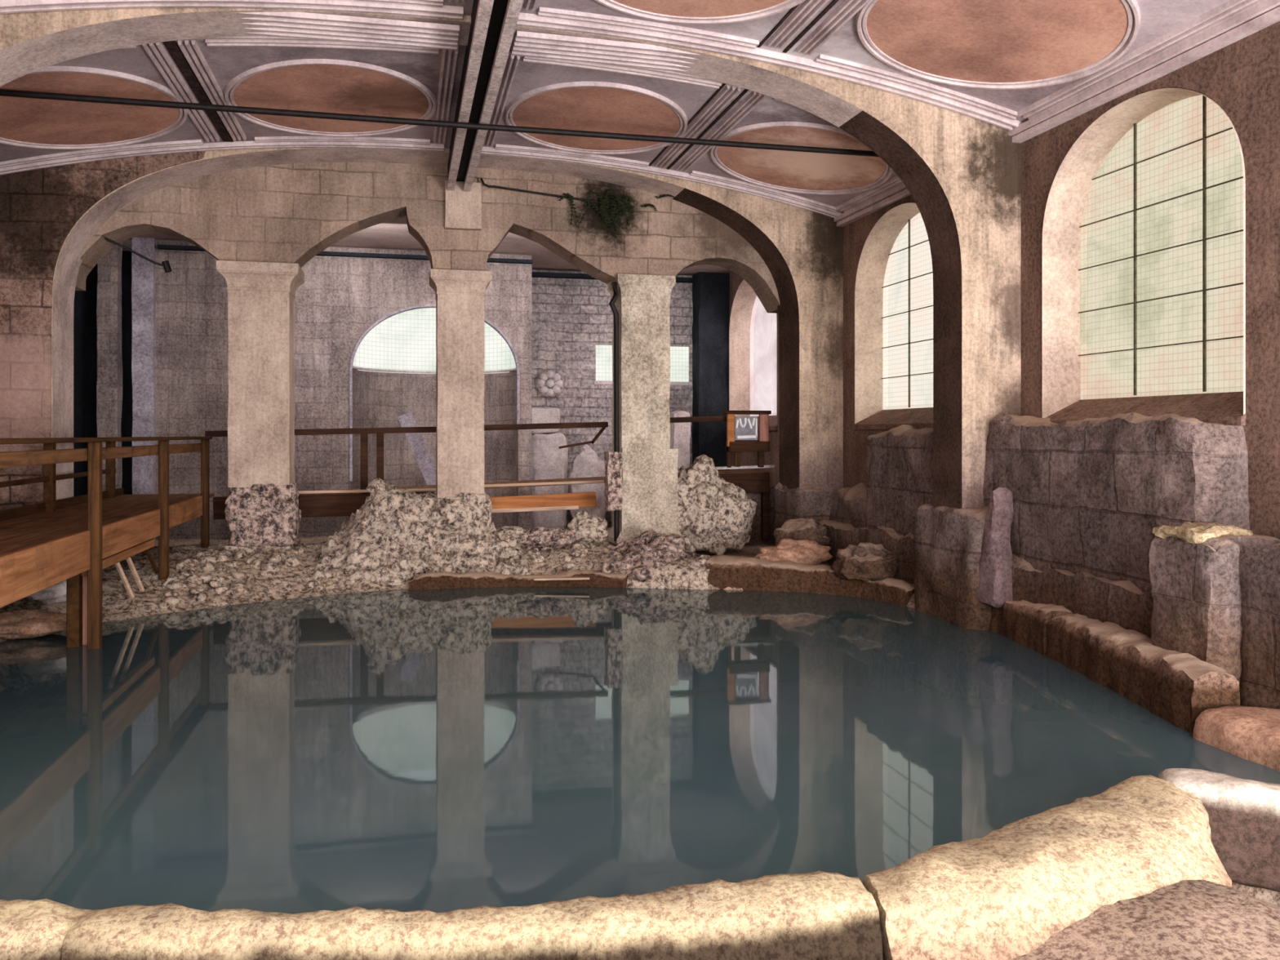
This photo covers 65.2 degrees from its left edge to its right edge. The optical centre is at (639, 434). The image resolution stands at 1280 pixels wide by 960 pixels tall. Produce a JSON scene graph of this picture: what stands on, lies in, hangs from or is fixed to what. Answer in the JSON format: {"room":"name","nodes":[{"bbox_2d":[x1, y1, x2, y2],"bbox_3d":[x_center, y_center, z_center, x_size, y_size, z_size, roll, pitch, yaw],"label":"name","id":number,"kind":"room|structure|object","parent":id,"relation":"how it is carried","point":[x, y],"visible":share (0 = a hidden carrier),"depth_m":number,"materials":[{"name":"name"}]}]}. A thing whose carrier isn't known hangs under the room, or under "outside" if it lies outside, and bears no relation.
{"room":"indoor thermal bath","nodes":[
{"label":"indoor thermal bath","id":0,"kind":"room"},
{"bbox_2d":[73,273,89,497],"bbox_3d":[-8.090,-0.600,13.653,0.250,4.800,4.300,0,0,-13],"label":"wall","id":1,"kind":"structure","parent":0,"point":[82,298],"depth_m":14.72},
{"bbox_2d":[0,151,205,511],"bbox_3d":[-5.824,-0.715,10.850,2.132,5.010,0.040,0,0,-13],"label":"wall","id":2,"kind":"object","parent":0,"point":[39,208],"visible":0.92,"depth_m":10.67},
{"bbox_2d":[89,250,132,494],"bbox_3d":[-7.790,-0.525,15.317,1.500,4.650,0.200,0,0,-13],"label":"wall","id":3,"kind":"structure","parent":0,"point":[126,277],"depth_m":15.20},
{"bbox_2d":[155,240,531,540],"bbox_3d":[-4.351,-0.550,15.073,5.420,4.700,0.260,0,0,-13],"label":"wall","id":4,"kind":"structure","parent":0,"point":[340,298],"depth_m":14.82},
{"bbox_2d":[157,244,696,283],"bbox_3d":[-2.757,-2.685,15.980,8.800,0.070,1.530,0,0,-13],"label":"trim","id":5,"kind":"structure","parent":4,"relation":"attached to","point":[534,274],"depth_m":15.06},
{"bbox_2d":[351,368,516,527],"bbox_3d":[-3.316,0.285,16.125,2.900,2.630,1.350,0,0,-13],"label":"wall niche","id":6,"kind":"object","parent":4,"relation":"in","point":[379,398],"visible":0.31,"depth_m":16.29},
{"bbox_2d":[349,303,519,481],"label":"window","id":7,"kind":"structure","parent":4,"relation":"in","point":[405,342],"depth_m":16.29,"materials":[{"name":"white glass"}]},
{"bbox_2d":[122,215,732,275],"bbox_3d":[-2.987,-2.920,14.887,10.750,0.260,4.250,0,0,-13],"label":"ceiling","id":8,"kind":"structure","parent":0,"point":[393,234],"depth_m":14.76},
{"bbox_2d":[75,161,780,313],"bbox_3d":[-2.336,-2.590,12.575,9.650,1.820,0.550,0,0,-13],"label":"wall","id":9,"kind":"structure","parent":0,"point":[292,212],"depth_m":12.25,"materials":[{"name":"stone"}]},
{"bbox_2d":[104,237,172,272],"bbox_3d":[-5.924,-2.120,11.725,0.805,0.385,0.094,0,0,-35],"label":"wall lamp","id":10,"kind":"object","parent":9,"relation":"hanging from","point":[165,264],"visible":1,"depth_m":11.81,"materials":[{"name":"metal"}]},
{"bbox_2d":[444,180,481,230],"bbox_3d":[-2.179,-2.803,12.308,0.446,0.577,0.170,0,0,-13],"label":"trim","id":11,"kind":"structure","parent":9,"relation":"attached to","point":[463,210],"depth_m":12.23,"materials":[{"name":"stone"}]},
{"bbox_2d":[480,177,620,206],"bbox_3d":[-1.080,-3.011,12.512,1.837,0.250,0.078,0,0,-17],"label":"rod","id":12,"kind":"object","parent":9,"relation":"attached to","point":[481,179],"visible":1,"depth_m":12.44,"materials":[{"name":"metal"}]},
{"bbox_2d":[558,188,679,238],"bbox_3d":[-0.265,-2.805,12.688,1.568,0.642,0.135,0,0,-13],"label":"fern","id":13,"kind":"object","parent":9,"relation":"attached to","point":[623,208],"visible":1,"depth_m":12.64,"materials":[{"name":"green plant"}]},
{"bbox_2d":[50,147,843,500],"bbox_3d":[-2.201,-0.900,12.068,9.720,5.400,0.700,0,0,-13],"label":"arch","id":14,"kind":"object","parent":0,"point":[802,249],"depth_m":12.70,"materials":[{"name":"stone"}]},
{"bbox_2d":[0,7,1021,508],"bbox_3d":[-1.302,-0.900,8.273,9.720,5.400,0.500,0,0,-13],"label":"arch","id":15,"kind":"object","parent":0,"point":[962,173],"visible":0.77,"depth_m":9.04,"materials":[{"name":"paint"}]},
{"bbox_2d":[531,269,693,525],"bbox_3d":[-0.403,-0.550,17.426,3.750,4.700,0.300,0,0,-13],"label":"wall","id":16,"kind":"structure","parent":0,"point":[570,317],"depth_m":17.13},
{"bbox_2d":[533,368,564,399],"bbox_3d":[-1.520,-0.860,16.915,0.520,0.520,0.160,0,0,-13],"label":"rosette","id":17,"kind":"object","parent":16,"relation":"attached to","point":[549,384],"visible":1,"depth_m":16.89,"materials":[{"name":"stone"}]},
{"bbox_2d":[594,344,692,385],"bbox_3d":[0.044,-1.205,17.471,1.740,0.690,0.220,0,0,-13],"label":"window","id":18,"kind":"structure","parent":16,"relation":"in","point":[679,356],"depth_m":17.53,"materials":[{"name":"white glass"}]},
{"bbox_2d":[0,0,1266,218],"bbox_3d":[-0.637,-3.193,5.553,9.920,0.915,15.100,0,0,-13],"label":"ceiling","id":19,"kind":"structure","parent":0,"point":[1003,64],"depth_m":8.76,"materials":[{"name":"grey paint"}]},
{"bbox_2d":[0,88,879,156],"bbox_3d":[-1.557,-2.897,9.394,9.900,0.061,0.055,0,0,-13],"label":"rod","id":20,"kind":"object","parent":19,"relation":"attached to","point":[3,92],"visible":0.86,"depth_m":9.25,"materials":[{"name":"metal"}]},
{"bbox_2d":[446,0,523,191],"bbox_3d":[-0.619,-3.170,5.465,0.285,0.400,13.920,0,0,-13],"label":"girder","id":21,"kind":"object","parent":19,"relation":"attached to","point":[493,22],"visible":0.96,"depth_m":8.52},
{"bbox_2d":[691,271,729,471],"bbox_3d":[1.248,-0.524,17.508,0.643,4.677,0.558,0,0,-13],"label":"pillar","id":22,"kind":"object","parent":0,"point":[710,291],"visible":0.61,"depth_m":17.26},
{"bbox_2d":[155,524,1279,959],"bbox_3d":[-1.516,2.105,8.787,10.100,1.230,16.600,0,0,-13],"label":"floor","id":23,"kind":"structure","parent":0,"point":[1202,919],"depth_m":3.23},
{"bbox_2d":[0,898,91,959],"bbox_3d":[-2.689,1.734,3.316,2.120,0.553,0.479,0,0,21],"label":"coping stone","id":24,"kind":"object","parent":23,"relation":"on","point":[37,929],"visible":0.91,"depth_m":3.02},
{"bbox_2d":[0,436,214,648],"bbox_3d":[-4.995,1.012,8.246,1.280,1.975,10.350,0,0,-13],"label":"walkway","id":25,"kind":"object","parent":23,"relation":"on","point":[49,543],"visible":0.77,"depth_m":8.39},
{"bbox_2d":[96,241,122,491],"bbox_3d":[-7.541,-0.507,14.221,0.279,4.631,0.273,0,0,-13],"label":"stone pilaster","id":26,"kind":"object","parent":23,"relation":"on","point":[108,308],"visible":0.63,"depth_m":14.11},
{"bbox_2d":[131,237,155,540],"bbox_3d":[-7.080,-0.510,14.314,0.297,4.633,0.300,0,0,-13],"label":"stone pilaster","id":27,"kind":"object","parent":23,"relation":"on","point":[143,271],"visible":0.71,"depth_m":14.18,"materials":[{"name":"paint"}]},
{"bbox_2d":[216,260,304,554],"bbox_3d":[-4.527,-0.242,11.989,0.896,3.516,0.800,0,0,-13],"label":"stone column","id":28,"kind":"structure","parent":23,"relation":"on","point":[262,511],"depth_m":11.70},
{"bbox_2d":[0,539,708,642],"bbox_3d":[-2.917,1.610,10.254,7.450,0.556,5.500,0,0,-13],"label":"gravel bank","id":29,"kind":"object","parent":23,"relation":"on","point":[287,582],"visible":0.2,"depth_m":10.69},
{"bbox_2d":[0,608,66,639],"bbox_3d":[-5.234,1.589,8.377,1.064,0.236,0.549,0,0,-13],"label":"rock","id":30,"kind":"object","parent":29,"relation":"on","point":[20,624],"visible":0.76,"depth_m":8.26,"materials":[{"name":"stone"}]},
{"bbox_2d":[26,579,66,605],"bbox_3d":[-5.267,1.387,9.002,0.484,0.295,0.538,0,0,42],"label":"rock","id":31,"kind":"object","parent":29,"relation":"on","point":[55,593],"visible":0.28,"depth_m":8.81,"materials":[{"name":"stone"}]},
{"bbox_2d":[157,601,169,608],"bbox_3d":[-4.584,1.647,9.625,0.103,0.073,0.092,0,0,-39],"label":"loose stone","id":32,"kind":"object","parent":29,"relation":"on","point":[163,605],"visible":1,"depth_m":9.60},
{"bbox_2d":[161,576,178,588],"bbox_3d":[-4.744,1.503,10.097,0.157,0.122,0.146,0,0,-16],"label":"loose stone","id":33,"kind":"object","parent":29,"relation":"on","point":[164,583],"visible":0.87,"depth_m":10.06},
{"bbox_2d":[162,595,180,606],"bbox_3d":[-4.549,1.631,9.725,0.140,0.120,0.137,0,0,-1],"label":"loose stone","id":34,"kind":"object","parent":29,"relation":"on","point":[173,601],"visible":0.9,"depth_m":9.68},
{"bbox_2d":[165,578,181,589],"bbox_3d":[-4.694,1.521,10.068,0.150,0.122,0.148,0,0,-43],"label":"loose stone","id":35,"kind":"object","parent":29,"relation":"on","point":[176,583],"visible":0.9,"depth_m":10.03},
{"bbox_2d":[175,561,190,570],"bbox_3d":[-4.811,1.411,10.535,0.153,0.143,0.155,0,0,-28],"label":"loose stone","id":36,"kind":"object","parent":29,"relation":"on","point":[180,565],"visible":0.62,"depth_m":10.48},
{"bbox_2d":[178,568,195,578],"bbox_3d":[-4.708,1.459,10.367,0.184,0.124,0.178,0,0,-24],"label":"loose stone","id":37,"kind":"object","parent":29,"relation":"on","point":[184,574],"visible":0.64,"depth_m":10.30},
{"bbox_2d":[182,558,200,564],"bbox_3d":[-4.822,1.395,10.714,0.176,0.141,0.194,0,0,30],"label":"loose stone","id":38,"kind":"object","parent":29,"relation":"on","point":[188,560],"visible":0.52,"depth_m":10.66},
{"bbox_2d":[185,575,204,583],"bbox_3d":[-4.573,1.504,10.267,0.152,0.115,0.165,0,0,7],"label":"loose stone","id":39,"kind":"object","parent":29,"relation":"on","point":[192,579],"visible":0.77,"depth_m":10.24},
{"bbox_2d":[192,593,208,600],"bbox_3d":[-4.374,1.629,9.946,0.116,0.102,0.117,0,0,-4],"label":"loose stone","id":40,"kind":"object","parent":29,"relation":"on","point":[197,597],"visible":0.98,"depth_m":9.91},
{"bbox_2d":[199,563,214,571],"bbox_3d":[-4.613,1.429,10.656,0.149,0.122,0.132,0,0,-38],"label":"loose stone","id":41,"kind":"object","parent":29,"relation":"on","point":[206,566],"visible":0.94,"depth_m":10.62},
{"bbox_2d":[198,555,217,564],"bbox_3d":[-4.746,1.384,10.927,0.186,0.117,0.161,0,0,39],"label":"loose stone","id":42,"kind":"object","parent":29,"relation":"on","point":[204,559],"visible":0.65,"depth_m":10.88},
{"bbox_2d":[207,579,221,588],"bbox_3d":[-4.378,1.542,10.307,0.123,0.082,0.124,0,0,40],"label":"loose stone","id":43,"kind":"object","parent":29,"relation":"on","point":[214,584],"visible":0.9,"depth_m":10.28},
{"bbox_2d":[209,575,226,585],"bbox_3d":[-4.377,1.519,10.401,0.162,0.114,0.150,0,0,25],"label":"loose stone","id":44,"kind":"object","parent":29,"relation":"on","point":[220,578],"visible":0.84,"depth_m":10.36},
{"bbox_2d":[213,586,228,594],"bbox_3d":[-4.270,1.604,10.184,0.166,0.106,0.126,0,0,-43],"label":"loose stone","id":45,"kind":"object","parent":29,"relation":"on","point":[221,589],"visible":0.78,"depth_m":10.14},
{"bbox_2d":[216,564,229,571],"bbox_3d":[-4.453,1.440,10.699,0.157,0.111,0.150,0,0,41],"label":"loose stone","id":46,"kind":"object","parent":29,"relation":"on","point":[220,567],"visible":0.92,"depth_m":10.65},
{"bbox_2d":[216,555,229,562],"bbox_3d":[-4.587,1.383,10.988,0.133,0.114,0.125,0,0,7],"label":"loose stone","id":47,"kind":"object","parent":29,"relation":"on","point":[222,557],"visible":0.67,"depth_m":10.94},
{"bbox_2d":[231,550,247,558],"bbox_3d":[-4.524,1.380,11.367,0.169,0.131,0.182,0,0,21],"label":"loose stone","id":48,"kind":"object","parent":29,"relation":"on","point":[238,554],"visible":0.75,"depth_m":11.32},
{"bbox_2d":[230,582,250,592],"bbox_3d":[-4.122,1.605,10.310,0.169,0.136,0.174,0,0,5],"label":"loose stone","id":49,"kind":"object","parent":29,"relation":"on","point":[240,587],"visible":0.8,"depth_m":10.27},
{"bbox_2d":[249,559,262,568],"bbox_3d":[-4.208,1.431,10.944,0.126,0.122,0.131,0,0,10],"label":"loose stone","id":50,"kind":"object","parent":29,"relation":"on","point":[256,564],"visible":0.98,"depth_m":10.90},
{"bbox_2d":[262,563,277,572],"bbox_3d":[-4.042,1.473,10.922,0.162,0.145,0.177,0,0,-17],"label":"loose stone","id":51,"kind":"object","parent":29,"relation":"on","point":[267,567],"visible":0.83,"depth_m":10.86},
{"bbox_2d":[283,550,297,559],"bbox_3d":[-4.017,1.391,11.388,0.177,0.142,0.187,0,0,18],"label":"loose stone","id":52,"kind":"object","parent":29,"relation":"on","point":[288,554],"visible":0.62,"depth_m":11.30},
{"bbox_2d":[284,556,300,566],"bbox_3d":[-3.888,1.435,11.156,0.157,0.145,0.151,0,0,27],"label":"loose stone","id":53,"kind":"object","parent":29,"relation":"on","point":[292,561],"visible":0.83,"depth_m":11.10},
{"bbox_2d":[306,580,318,589],"bbox_3d":[-3.515,1.616,10.725,0.134,0.094,0.155,0,0,37],"label":"loose stone","id":54,"kind":"object","parent":29,"relation":"on","point":[310,584],"visible":0.93,"depth_m":10.68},
{"bbox_2d":[346,575,359,584],"bbox_3d":[-3.172,1.603,11.001,0.150,0.108,0.167,0,0,28],"label":"loose stone","id":55,"kind":"object","parent":29,"relation":"on","point":[349,580],"visible":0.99,"depth_m":10.95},
{"bbox_2d":[311,481,530,585],"bbox_3d":[-2.622,1.216,12.045,2.650,1.315,1.950,0,0,-13],"label":"mound","id":56,"kind":"object","parent":29,"relation":"on","point":[396,536],"visible":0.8,"depth_m":11.61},
{"bbox_2d":[366,477,388,495],"bbox_3d":[-3.142,0.631,11.947,0.243,0.228,0.244,0,0,-32],"label":"lump","id":57,"kind":"object","parent":56,"relation":"on","point":[377,485],"visible":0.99,"depth_m":11.89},
{"bbox_2d":[437,499,476,528],"bbox_3d":[-2.210,0.982,12.017,0.479,0.410,0.325,0,0,-13],"label":"lump","id":58,"kind":"object","parent":56,"relation":"on","point":[455,514],"visible":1,"depth_m":11.91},
{"bbox_2d":[429,268,492,528],"bbox_3d":[-2.240,-0.379,12.496,0.757,3.241,0.717,0,0,-13],"label":"stone column","id":59,"kind":"structure","parent":56,"relation":"on","point":[460,295],"depth_m":12.24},
{"bbox_2d":[493,525,526,542],"bbox_3d":[-1.595,1.243,12.307,0.445,0.229,0.412,0,0,-13],"label":"rock","id":60,"kind":"object","parent":56,"relation":"on","point":[506,534],"visible":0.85,"depth_m":12.18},
{"bbox_2d":[527,549,541,555],"bbox_3d":[-1.292,1.447,12.123,0.171,0.104,0.152,0,0,35],"label":"loose stone","id":61,"kind":"object","parent":29,"relation":"on","point":[531,552],"visible":0.7,"depth_m":12.07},
{"bbox_2d":[529,554,544,563],"bbox_3d":[-1.218,1.495,11.938,0.191,0.131,0.143,0,0,35],"label":"loose stone","id":62,"kind":"object","parent":29,"relation":"on","point":[535,557],"visible":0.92,"depth_m":11.88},
{"bbox_2d":[562,562,575,570],"bbox_3d":[-0.817,1.544,11.644,0.184,0.110,0.167,0,0,-19],"label":"loose stone","id":63,"kind":"object","parent":29,"relation":"on","point":[566,566],"visible":0.8,"depth_m":11.59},
{"bbox_2d":[570,548,584,557],"bbox_3d":[-0.739,1.429,11.931,0.145,0.120,0.186,0,0,27],"label":"loose stone","id":64,"kind":"object","parent":29,"relation":"on","point":[575,553],"visible":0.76,"depth_m":11.88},
{"bbox_2d":[568,546,587,555],"bbox_3d":[-0.741,1.422,12.025,0.205,0.153,0.186,0,0,-28],"label":"loose stone","id":65,"kind":"object","parent":29,"relation":"on","point":[584,550],"visible":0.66,"depth_m":11.99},
{"bbox_2d":[567,510,608,546],"bbox_3d":[-0.654,1.216,12.626,0.532,0.523,0.464,0,0,-13],"label":"rock","id":66,"kind":"object","parent":29,"relation":"on","point":[590,530],"visible":0.88,"depth_m":12.53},
{"bbox_2d":[600,563,613,573],"bbox_3d":[-0.364,1.538,11.384,0.162,0.150,0.156,0,0,-23],"label":"loose stone","id":67,"kind":"object","parent":29,"relation":"on","point":[605,567],"visible":0.7,"depth_m":11.32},
{"bbox_2d":[601,545,615,554],"bbox_3d":[-0.359,1.423,12.182,0.186,0.145,0.207,0,0,45],"label":"loose stone","id":68,"kind":"object","parent":29,"relation":"on","point":[607,549],"visible":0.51,"depth_m":12.15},
{"bbox_2d":[608,544,667,582],"bbox_3d":[0.067,1.560,11.469,0.994,0.632,1.028,0,0,-13],"label":"lump","id":69,"kind":"object","parent":29,"relation":"on","point":[647,555],"visible":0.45,"depth_m":11.23,"materials":[{"name":"stone"}]},
{"bbox_2d":[605,273,682,545],"bbox_3d":[0.053,-0.315,13.054,0.880,3.430,0.740,0,0,-13],"label":"stone column","id":70,"kind":"structure","parent":29,"relation":"on","point":[650,501],"depth_m":12.77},
{"bbox_2d":[604,451,622,511],"bbox_3d":[-0.337,0.591,12.662,0.206,0.750,0.218,0,0,-13],"label":"stone block","id":71,"kind":"object","parent":70,"relation":"on","point":[613,495],"visible":1,"depth_m":12.57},
{"bbox_2d":[608,281,619,541],"bbox_3d":[-0.328,-0.290,12.644,0.140,3.279,0.109,0,0,-13],"label":"drain pipe","id":72,"kind":"object","parent":70,"relation":"on","point":[616,393],"visible":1,"depth_m":12.62,"materials":[{"name":"metal"}]},
{"bbox_2d":[613,529,697,563],"bbox_3d":[0.273,1.461,11.914,1.018,0.654,1.176,0,0,-43],"label":"lump","id":73,"kind":"object","parent":29,"relation":"on","point":[672,547],"visible":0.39,"depth_m":11.69,"materials":[{"name":"stone"}]},
{"bbox_2d":[662,533,698,555],"bbox_3d":[0.354,1.462,12.319,0.636,0.486,0.616,0,0,34],"label":"lump","id":74,"kind":"object","parent":29,"relation":"on","point":[690,547],"visible":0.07,"depth_m":12.28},
{"bbox_3d":[-1.044,1.405,12.433,0.168,0.144,0.186,0,10,-35],"label":"loose stone","id":75,"kind":"object","parent":29,"relation":"on","visible":0},
{"bbox_2d":[517,526,577,548],"bbox_3d":[-1.175,1.283,12.358,0.801,0.291,0.384,0,0,-13],"label":"rock","id":76,"kind":"object","parent":75,"relation":"on","point":[540,536],"visible":0.98,"depth_m":12.25,"materials":[{"name":"stone"}]},
{"bbox_2d":[397,411,435,493],"bbox_3d":[-3.122,0.620,14.958,1.053,1.932,0.120,0,0,11],"label":"leaning board","id":77,"kind":"object","parent":23,"relation":"on","point":[420,451],"visible":0.57,"depth_m":14.97,"materials":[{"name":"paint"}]},
{"bbox_2d":[60,871,883,959],"bbox_3d":[-0.480,1.734,3.104,2.500,0.557,0.431,0,0,-6],"label":"coping stone","id":78,"kind":"object","parent":23,"relation":"on","point":[807,916],"visible":1,"depth_m":3.04,"materials":[{"name":"stone"}]},
{"bbox_2d":[204,415,774,540],"bbox_3d":[-1.874,0.619,13.725,7.481,1.762,1.095,0,0,-13],"label":"railing","id":79,"kind":"object","parent":23,"relation":"on","point":[331,503],"visible":0.59,"depth_m":13.31,"materials":[{"name":"orange wood"}]},
{"bbox_2d":[722,410,771,467],"bbox_3d":[1.487,0.065,13.918,0.650,0.790,0.200,0,0,-13],"label":"stand","id":80,"kind":"object","parent":79,"relation":"on","point":[738,428],"visible":1,"depth_m":13.88,"materials":[{"name":"orange wood"}]},
{"bbox_2d":[725,441,769,451],"bbox_3d":[1.502,0.170,13.921,0.580,0.140,0.200,0,0,-13],"label":"railing","id":81,"kind":"object","parent":80,"relation":"attached to","point":[730,446],"depth_m":13.82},
{"bbox_2d":[408,569,627,590],"bbox_3d":[-1.344,1.714,11.232,2.451,0.393,0.471,0,0,-5],"label":"coping stone","id":82,"kind":"object","parent":23,"relation":"on","point":[439,580],"visible":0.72,"depth_m":11.15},
{"bbox_2d":[533,577,589,580],"bbox_3d":[-0.869,1.605,11.130,0.616,0.030,0.090,0,0,0],"label":"batten","id":83,"kind":"object","parent":82,"relation":"on","point":[536,578],"visible":1,"depth_m":11.08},
{"bbox_2d":[531,431,568,528],"bbox_3d":[-1.541,0.785,16.566,0.656,1.668,0.598,0,0,-13],"label":"carved block","id":84,"kind":"object","parent":23,"relation":"on","point":[548,461],"visible":0.55,"depth_m":16.30,"materials":[{"name":"stone"}]},
{"bbox_2d":[531,407,560,434],"bbox_3d":[-1.622,-0.226,16.601,0.559,0.442,0.470,0,0,-13],"label":"carved block","id":85,"kind":"object","parent":84,"relation":"on","point":[539,415],"visible":0.59,"depth_m":16.39,"materials":[{"name":"stone"}]},
{"bbox_2d":[567,444,607,518],"bbox_3d":[-0.847,0.920,16.531,0.710,1.521,0.684,0,0,-13],"label":"stone fragment","id":86,"kind":"object","parent":23,"relation":"on","point":[587,464],"visible":0.59,"depth_m":16.32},
{"bbox_2d":[0,586,1279,913],"bbox_3d":[-0.913,1.700,7.174,8.831,0.001,8.271,0,0,-13],"label":"pool water","id":87,"kind":"object","parent":23,"relation":"in","point":[441,750],"visible":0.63,"depth_m":5.42,"materials":[{"name":"liquid"}]},
{"bbox_2d":[669,410,690,472],"bbox_3d":[0.678,0.594,16.952,0.319,1.997,0.298,0,0,-13],"label":"shaft","id":88,"kind":"object","parent":23,"relation":"on","point":[680,433],"visible":0.36,"depth_m":16.82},
{"bbox_2d":[683,555,710,579],"bbox_3d":[0.716,1.574,11.214,0.487,0.456,0.473,0,0,28],"label":"lump","id":89,"kind":"object","parent":23,"relation":"on","point":[700,562],"visible":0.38,"depth_m":11.09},
{"bbox_2d":[675,453,729,551],"bbox_3d":[0.825,0.895,13.088,0.863,1.274,0.872,0,0,32],"label":"boulder","id":90,"kind":"object","parent":23,"relation":"on","point":[700,486],"visible":0.73,"depth_m":12.81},
{"bbox_2d":[708,483,756,555],"bbox_3d":[1.154,1.101,13.103,0.760,0.951,0.737,0,0,-13],"label":"boulder","id":91,"kind":"object","parent":23,"relation":"on","point":[736,513],"visible":0.73,"depth_m":12.81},
{"bbox_2d":[755,537,833,564],"bbox_3d":[1.759,1.397,11.456,0.869,0.421,0.692,0,0,-42],"label":"rock","id":92,"kind":"object","parent":23,"relation":"on","point":[799,551],"visible":0.68,"depth_m":11.27,"materials":[{"name":"stone"}]},
{"bbox_2d":[773,518,831,546],"bbox_3d":[1.925,1.286,11.968,0.695,0.572,0.690,0,0,-13],"label":"rock","id":93,"kind":"object","parent":92,"relation":"on","point":[809,529],"visible":0.49,"depth_m":11.81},
{"bbox_2d":[705,554,915,606],"bbox_3d":[1.877,1.633,10.784,2.471,0.527,0.824,0,0,31],"label":"coping stone","id":94,"kind":"object","parent":23,"relation":"on","point":[754,574],"visible":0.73,"depth_m":10.79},
{"bbox_2d":[831,542,899,581],"bbox_3d":[2.390,1.392,10.578,0.679,0.514,0.758,0,0,-13],"label":"rock","id":95,"kind":"object","parent":23,"relation":"on","point":[867,561],"visible":0.88,"depth_m":10.37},
{"bbox_2d":[988,600,1072,655],"bbox_3d":[3.131,1.613,8.623,0.398,0.552,1.874,0,0,-10],"label":"coping stone","id":96,"kind":"object","parent":23,"relation":"on","point":[1026,623],"visible":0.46,"depth_m":8.06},
{"bbox_2d":[977,487,1013,608],"bbox_3d":[3.082,0.964,8.612,0.284,1.020,0.312,0,0,-13],"label":"stone spur","id":97,"kind":"object","parent":96,"relation":"on","point":[995,584],"visible":0.99,"depth_m":8.54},
{"bbox_2d":[862,774,1232,959],"bbox_3d":[1.615,1.687,3.638,1.945,0.455,0.670,0,0,-35],"label":"coping stone","id":98,"kind":"object","parent":23,"relation":"on","point":[999,895],"visible":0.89,"depth_m":3.45,"materials":[{"name":"stone"}]},
{"bbox_2d":[1046,613,1240,733],"bbox_3d":[3.304,1.619,6.705,0.435,0.560,2.024,0,0,-1],"label":"stone ledge","id":99,"kind":"object","parent":23,"relation":"on","point":[1175,686],"visible":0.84,"depth_m":6.29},
{"bbox_2d":[1148,521,1279,684],"bbox_3d":[3.648,1.083,6.304,0.642,1.063,0.616,0,0,-13],"label":"stone pillar","id":100,"kind":"structure","parent":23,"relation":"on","point":[1193,568],"depth_m":6.10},
{"bbox_2d":[1157,768,1279,891],"bbox_3d":[2.666,1.671,4.167,0.916,0.432,0.258,0,0,25],"label":"stone slab","id":101,"kind":"object","parent":23,"relation":"on","point":[1244,815],"visible":0.59,"depth_m":4.13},
{"bbox_2d":[1192,705,1279,771],"bbox_3d":[3.657,1.711,5.397,1.042,0.377,0.765,0,0,-13],"label":"boulder","id":102,"kind":"object","parent":23,"relation":"on","point":[1252,734],"visible":0.59,"depth_m":5.34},
{"bbox_2d":[745,485,775,545],"bbox_3d":[1.119,1.282,14.294,2.077,1.085,0.342,0,0,-13],"label":"wall","id":103,"kind":"structure","parent":0,"point":[755,535],"depth_m":14.28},
{"bbox_2d":[773,482,833,540],"bbox_3d":[2.246,1.225,13.096,0.773,1.186,1.012,0,0,-13],"label":"wall","id":104,"kind":"structure","parent":0,"point":[797,503],"depth_m":12.65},
{"bbox_2d":[828,483,866,528],"bbox_3d":[2.691,1.157,12.180,0.441,1.129,1.507,0,0,-13],"label":"stone block","id":105,"kind":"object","parent":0,"point":[848,505],"depth_m":12.18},
{"bbox_2d":[913,503,1010,630],"bbox_3d":[3.121,1.218,9.260,0.805,1.257,1.192,0,0,-13],"label":"wall","id":106,"kind":"structure","parent":0,"point":[948,541],"depth_m":9.01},
{"bbox_2d":[817,519,1153,637],"bbox_3d":[3.103,1.401,9.568,0.456,0.851,6.642,0,0,-13],"label":"wall","id":107,"kind":"structure","parent":0,"point":[1120,602],"depth_m":7.95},
{"bbox_2d":[728,21,1279,539],"bbox_3d":[3.819,-0.900,8.715,0.450,5.400,19.200,0,0,-13],"label":"wall","id":108,"kind":"structure","parent":0,"point":[1242,77],"depth_m":6.79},
{"bbox_2d":[728,279,777,430],"bbox_3d":[2.017,-1.333,16.237,0.490,2.546,2.270,0,0,-13],"label":"window","id":109,"kind":"structure","parent":108,"relation":"in","point":[753,331],"depth_m":17.09,"materials":[{"name":"glass"}]},
{"bbox_2d":[853,202,933,429],"bbox_3d":[3.145,-1.333,11.474,0.490,2.546,2.180,0,0,-13],"label":"window","id":110,"kind":"structure","parent":108,"relation":"in","point":[894,289],"depth_m":12.12,"materials":[{"name":"glass"}]},
{"bbox_2d":[834,0,1279,226],"bbox_3d":[3.346,-2.720,9.466,0.125,0.110,6.920,0,0,-13],"label":"trim","id":111,"kind":"structure","parent":108,"relation":"attached to","point":[1267,13],"depth_m":7.60,"materials":[{"name":"paint"}]},
{"bbox_2d":[1042,88,1245,425],"bbox_3d":[4.012,-1.333,7.815,0.490,2.546,2.180,0,0,-13],"label":"window","id":112,"kind":"structure","parent":108,"relation":"in","point":[1144,229],"depth_m":8.04,"materials":[{"name":"glass"}]},
{"bbox_2d":[865,412,1249,593],"bbox_3d":[3.381,0.770,9.090,0.588,1.908,5.026,0,0,-13],"label":"wall","id":113,"kind":"structure","parent":0,"point":[1090,495],"depth_m":7.66,"materials":[{"name":"stone"}]},
{"bbox_2d":[1238,543,1279,708],"bbox_3d":[4.037,1.191,5.566,0.776,1.290,1.224,0,0,-13],"label":"wall","id":114,"kind":"structure","parent":0,"point":[1259,567],"depth_m":5.84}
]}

